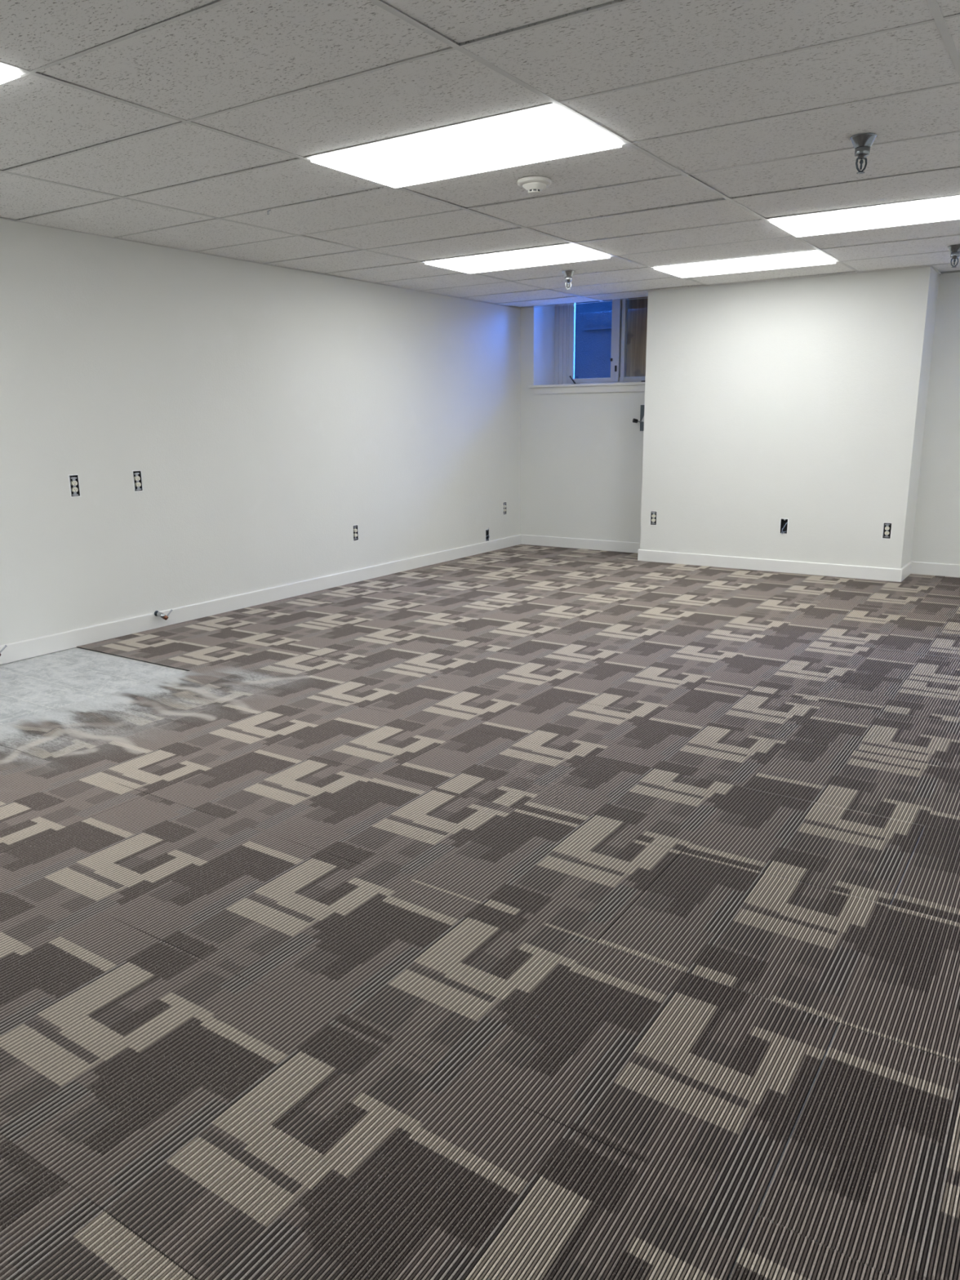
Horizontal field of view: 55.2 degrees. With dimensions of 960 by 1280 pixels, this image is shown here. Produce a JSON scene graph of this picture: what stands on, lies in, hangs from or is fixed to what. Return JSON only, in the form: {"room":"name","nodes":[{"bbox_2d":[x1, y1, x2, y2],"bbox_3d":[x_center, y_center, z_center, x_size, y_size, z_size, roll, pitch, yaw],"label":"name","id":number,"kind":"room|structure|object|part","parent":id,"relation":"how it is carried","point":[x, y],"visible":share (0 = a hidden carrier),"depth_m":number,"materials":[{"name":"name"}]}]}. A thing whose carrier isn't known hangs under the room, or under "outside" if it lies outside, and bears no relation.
{"room":"empty office room","nodes":[
{"label":"empty office room","id":0,"kind":"room"},
{"bbox_2d":[0,217,520,644],"bbox_3d":[-2.579,-1.357,5.326,0.120,3.030,11.933,8,16,32],"label":"wall","id":1,"kind":"structure","parent":0,"point":[265,413],"depth_m":6.38,"materials":[{"name":"paint"}]},
{"bbox_2d":[0,644,7,656],"bbox_3d":[-2.738,0.067,5.186,0.118,0.063,0.061,-5,14,-16],"label":"pipe stub","id":2,"kind":"object","parent":1,"relation":"attached to","point":[6,646],"visible":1,"depth_m":5.20,"materials":[{"name":"metal"}]},
{"bbox_2d":[67,474,80,497],"bbox_3d":[-2.460,-0.931,5.538,0.055,0.137,0.071,8,16,32],"label":"electrical outlet","id":3,"kind":"object","parent":1,"relation":"attached to","point":[74,489],"visible":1,"depth_m":5.53,"materials":[{"name":"paint"}]},
{"bbox_2d":[70,480,77,485],"bbox_3d":[-2.444,-0.944,5.525,0.017,0.026,0.035,8,16,32],"label":"receptacle","id":4,"kind":"object","parent":3,"relation":"attached to","point":[73,482],"depth_m":5.52,"materials":[{"name":"beige plastic"}]},
{"bbox_2d":[71,487,78,492],"bbox_3d":[-2.444,-0.906,5.533,0.017,0.026,0.035,8,16,32],"label":"receptacle","id":5,"kind":"object","parent":3,"relation":"attached to","point":[73,489],"depth_m":5.53,"materials":[{"name":"beige plastic"}]},
{"bbox_2d":[132,470,143,492],"bbox_3d":[-2.214,-1.023,5.899,0.055,0.137,0.071,8,16,32],"label":"electrical outlet","id":6,"kind":"object","parent":1,"relation":"attached to","point":[137,476],"visible":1,"depth_m":5.89,"materials":[{"name":"paint"}]},
{"bbox_2d":[133,475,140,480],"bbox_3d":[-2.199,-1.036,5.884,0.017,0.027,0.035,8,16,32],"label":"receptacle","id":7,"kind":"object","parent":6,"relation":"attached to","point":[137,477],"depth_m":5.88,"materials":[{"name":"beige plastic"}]},
{"bbox_2d":[134,482,141,486],"bbox_3d":[-2.197,-0.999,5.895,0.017,0.027,0.035,8,16,32],"label":"receptacle","id":8,"kind":"object","parent":6,"relation":"attached to","point":[137,484],"depth_m":5.89,"materials":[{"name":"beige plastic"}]},
{"bbox_2d":[154,609,173,620],"bbox_3d":[-2.107,-0.165,6.113,0.118,0.063,0.061,-5,14,-16],"label":"pipe stub","id":9,"kind":"object","parent":1,"relation":"attached to","point":[157,613],"visible":1,"depth_m":6.10,"materials":[{"name":"metal"}]},
{"bbox_2d":[0,534,520,664],"bbox_3d":[-2.674,0.058,5.375,0.014,0.108,11.333,8,16,32],"label":"baseboard","id":10,"kind":"structure","parent":1,"relation":"attached to","point":[33,647],"depth_m":6.58,"materials":[{"name":"white wood"}]},
{"bbox_2d":[352,524,358,541],"bbox_3d":[-1.063,-0.902,7.715,0.055,0.138,0.070,8,16,32],"label":"electrical outlet","id":11,"kind":"object","parent":1,"relation":"attached to","point":[355,529],"visible":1,"depth_m":7.71,"materials":[{"name":"paint"}]},
{"bbox_2d":[484,527,489,542],"bbox_3d":[0.058,-1.080,9.412,0.070,0.143,0.076,8,16,32],"label":"cable box","id":12,"kind":"object","parent":1,"relation":"attached to","point":[487,536],"visible":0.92,"depth_m":9.43,"materials":[{"name":"paint"}]},
{"bbox_2d":[502,501,506,515],"bbox_3d":[0.242,-1.384,9.633,0.055,0.136,0.071,8,16,32],"label":"electrical outlet","id":13,"kind":"object","parent":1,"relation":"attached to","point":[504,504],"visible":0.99,"depth_m":9.62,"materials":[{"name":"plastic"}]},
{"bbox_2d":[0,544,959,1279],"bbox_3d":[0.995,0.630,3.289,8.719,0.102,11.965,8,16,32],"label":"floor","id":14,"kind":"structure","parent":0,"point":[352,803],"depth_m":2.47,"materials":[{"name":"carpet"}]},
{"bbox_2d":[0,0,959,306],"bbox_3d":[0.859,-1.743,2.539,8.510,0.029,11.356,8,16,32],"label":"ceiling","id":15,"kind":"structure","parent":0,"point":[234,53],"depth_m":3.46,"materials":[{"name":"tile"}]},
{"bbox_2d":[0,65,24,84],"bbox_3d":[-2.096,-1.823,2.972,1.195,0.068,0.594,8,16,32],"label":"ceiling light","id":16,"kind":"object","parent":15,"relation":"attached to","point":[6,74],"visible":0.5,"depth_m":2.88,"materials":[{"name":"white plastic"}]},
{"bbox_3d":[-2.096,-1.830,2.970,1.195,0.054,0.594,8,16,32],"label":"frame","id":17,"kind":"part","parent":16,"relation":"part of","materials":[{"name":"paint"}]},
{"bbox_2d":[306,102,624,187],"bbox_3d":[-0.071,-2.046,3.797,1.195,0.068,0.594,8,16,32],"label":"ceiling light","id":18,"kind":"object","parent":15,"relation":"attached to","point":[550,132],"visible":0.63,"depth_m":3.73,"materials":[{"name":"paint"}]},
{"bbox_3d":[-0.071,-2.052,3.796,1.195,0.054,0.594,8,16,32],"label":"frame","id":19,"kind":"part","parent":18,"relation":"part of","materials":[{"name":"paint"}]},
{"bbox_2d":[0,0,959,308],"bbox_3d":[0.859,-1.728,2.542,8.519,0.002,11.365,8,16,32],"label":"grid","id":20,"kind":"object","parent":15,"relation":"attached to","point":[933,5],"depth_m":3.62,"materials":[{"name":"paint"}]},
{"bbox_2d":[422,241,611,273],"bbox_3d":[0.255,-2.690,6.426,1.195,0.068,0.594,8,16,32],"label":"ceiling light","id":21,"kind":"object","parent":15,"relation":"attached to","point":[566,253],"visible":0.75,"depth_m":6.35,"materials":[{"name":"white plastic"}]},
{"bbox_3d":[0.254,-2.696,6.425,1.195,0.054,0.594,8,16,32],"label":"frame","id":22,"kind":"part","parent":21,"relation":"part of","materials":[{"name":"paint"}]},
{"bbox_2d":[517,176,551,195],"bbox_3d":[0.254,-2.118,4.292,0.160,0.058,0.160,8,16,32],"label":"smoke detector","id":23,"kind":"object","parent":15,"relation":"attached to","point":[534,185],"visible":1,"depth_m":4.25,"materials":[{"name":"white plastic"}]},
{"bbox_2d":[561,270,574,289],"bbox_3d":[0.674,-2.745,7.005,0.102,0.132,0.102,1,14,5],"label":"sprinkler","id":24,"kind":"object","parent":15,"relation":"attached to","point":[568,274],"visible":1,"depth_m":6.98,"materials":[{"name":"silver metal"}]},
{"bbox_2d":[652,248,837,277],"bbox_3d":[1.944,-2.788,6.758,1.195,0.068,0.594,8,16,32],"label":"ceiling light","id":25,"kind":"object","parent":15,"relation":"attached to","point":[810,258],"visible":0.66,"depth_m":6.70,"materials":[{"name":"white plastic"}]},
{"bbox_3d":[1.944,-2.795,6.757,1.195,0.054,0.594,8,16,32],"label":"frame","id":26,"kind":"part","parent":25,"relation":"part of","materials":[{"name":"paint"}]},
{"bbox_2d":[767,194,959,237],"bbox_3d":[2.290,-2.392,5.117,1.195,0.068,0.594,8,16,32],"label":"ceiling light","id":27,"kind":"object","parent":15,"relation":"attached to","point":[942,209],"visible":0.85,"depth_m":5.13,"materials":[{"name":"white plastic"}]},
{"bbox_3d":[2.289,-2.398,5.115,1.195,0.054,0.594,8,16,32],"label":"frame","id":28,"kind":"part","parent":27,"relation":"part of","materials":[{"name":"paint"}]},
{"bbox_2d":[849,133,877,173],"bbox_3d":[1.531,-1.943,3.678,0.102,0.132,0.102,-3,14,-9],"label":"sprinkler","id":29,"kind":"object","parent":15,"relation":"attached to","point":[862,143],"visible":1,"depth_m":3.65,"materials":[{"name":"silver metal"}]},
{"bbox_3d":[1.531,-1.909,3.686,0.050,0.062,0.009,-3,14,-9],"label":"frame arm","id":30,"kind":"part","parent":29,"relation":"part of","materials":[{"name":"metal"}]},
{"bbox_2d":[947,244,959,267],"bbox_3d":[3.167,-2.555,6.117,0.102,0.132,0.102,3,14,16],"label":"sprinkler","id":31,"kind":"object","parent":15,"relation":"attached to","point":[954,250],"visible":1,"depth_m":6.09,"materials":[{"name":"silver metal"}]},
{"bbox_3d":[3.167,-2.521,6.125,0.050,0.062,0.009,3,14,16],"label":"frame arm","id":32,"kind":"part","parent":31,"relation":"part of","materials":[{"name":"metal"}]},
{"bbox_2d":[520,304,644,542],"bbox_3d":[1.263,-2.395,9.420,1.641,3.030,0.550,8,16,32],"label":"wall","id":33,"kind":"structure","parent":0,"point":[582,453],"depth_m":9.42,"materials":[{"name":"paint"}]},
{"bbox_2d":[520,534,639,553],"bbox_3d":[1.105,-0.994,9.530,1.601,0.108,0.014,8,16,32],"label":"baseboard","id":34,"kind":"structure","parent":33,"relation":"attached to","point":[564,542],"depth_m":9.55,"materials":[{"name":"white wood"}]},
{"bbox_2d":[528,297,645,394],"bbox_3d":[1.244,-3.107,9.220,1.407,1.210,0.585,8,16,32],"label":"window","id":35,"kind":"structure","parent":33,"relation":"in","point":[565,382],"depth_m":9.44,"materials":[{"name":"white plastic"}]},
{"bbox_3d":[1.230,-2.585,9.317,1.407,0.024,0.515,8,16,32],"label":"sill","id":36,"kind":"part","parent":35,"relation":"part of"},
{"bbox_2d":[574,299,612,378],"bbox_3d":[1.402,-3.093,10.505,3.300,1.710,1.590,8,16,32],"label":"window pane","id":37,"kind":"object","parent":35,"relation":"attached to","point":[593,339],"depth_m":11.23,"materials":[{"name":"glass"}]},
{"bbox_3d":[1.379,-3.198,9.405,1.342,1.125,0.100,8,16,32],"label":"frame","id":38,"kind":"part","parent":35,"relation":"part of","materials":[{"name":"white plastic"}]},
{"bbox_3d":[1.405,-3.184,9.391,1.122,1.045,0.080,8,16,32],"label":"sash","id":39,"kind":"part","parent":35,"relation":"part of","materials":[{"name":"white plastic"}]},
{"bbox_2d":[626,296,648,377],"bbox_3d":[1.725,-3.176,9.293,0.740,1.080,0.050,8,16,32],"label":"plywood board","id":40,"kind":"object","parent":35,"relation":"attached to","point":[637,326],"visible":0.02,"depth_m":9.37,"materials":[{"name":"brown wood"}]},
{"bbox_2d":[632,404,644,431],"bbox_3d":[1.571,-2.148,8.882,0.189,0.244,0.093,0,14,4],"label":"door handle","id":41,"kind":"object","parent":33,"relation":"attached to","point":[642,411],"visible":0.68,"depth_m":8.87,"materials":[{"name":"metal"}]},
{"bbox_3d":[1.501,-2.120,8.873,0.048,0.045,0.039,-5,14,-17],"label":"knob","id":42,"kind":"part","parent":41,"relation":"part of","materials":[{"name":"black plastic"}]},
{"bbox_2d":[640,266,933,568],"bbox_3d":[2.502,-2.027,7.856,2.297,3.030,0.120,8,16,32],"label":"wall pier","id":43,"kind":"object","parent":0,"point":[797,400],"visible":0.77,"depth_m":7.76,"materials":[{"name":"paint"}]},
{"bbox_2d":[649,511,657,525],"bbox_3d":[1.639,-1.147,8.618,0.071,0.137,0.055,8,16,32],"label":"electrical outlet","id":44,"kind":"object","parent":43,"relation":"attached to","point":[653,517],"visible":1,"depth_m":8.61,"materials":[{"name":"paint"}]},
{"bbox_2d":[637,549,902,582],"bbox_3d":[2.479,-0.667,8.130,2.325,0.108,0.014,8,16,32],"label":"baseboard","id":45,"kind":"object","parent":43,"relation":"attached to","point":[717,561],"visible":1,"depth_m":8.05,"materials":[{"name":"white wood"}]},
{"bbox_2d":[779,517,788,534],"bbox_3d":[2.645,-0.990,7.969,0.077,0.142,0.071,8,16,32],"label":"cable box","id":46,"kind":"object","parent":43,"relation":"attached to","point":[784,525],"visible":1,"depth_m":7.98,"materials":[{"name":"paint"}]},
{"bbox_2d":[881,522,892,538],"bbox_3d":[3.341,-0.898,7.522,0.069,0.138,0.055,8,16,32],"label":"electrical outlet","id":47,"kind":"object","parent":43,"relation":"attached to","point":[886,532],"visible":1,"depth_m":7.52,"materials":[{"name":"paint"}]},
{"bbox_2d":[903,269,939,566],"bbox_3d":[3.596,-1.962,7.545,0.120,3.030,0.555,8,16,32],"label":"wall","id":48,"kind":"structure","parent":0,"point":[935,276],"depth_m":7.46,"materials":[{"name":"paint"}]},
{"bbox_2d":[901,561,911,581],"bbox_3d":[3.578,-0.576,7.707,0.014,0.108,0.475,8,16,32],"label":"baseboard","id":49,"kind":"structure","parent":48,"relation":"attached to","point":[906,571],"depth_m":7.69,"materials":[{"name":"white wood"}]},
{"bbox_2d":[911,270,959,564],"bbox_3d":[5.752,-1.747,6.568,4.681,3.030,0.550,8,16,32],"label":"wall","id":50,"kind":"structure","parent":0,"point":[936,531],"depth_m":7.58,"materials":[{"name":"paint"}]},
{"bbox_2d":[910,560,959,577],"bbox_3d":[5.632,-0.341,6.654,4.631,0.108,0.014,8,16,32],"label":"baseboard","id":51,"kind":"structure","parent":50,"relation":"attached to","point":[917,567],"depth_m":7.78,"materials":[{"name":"white wood"}]}
]}

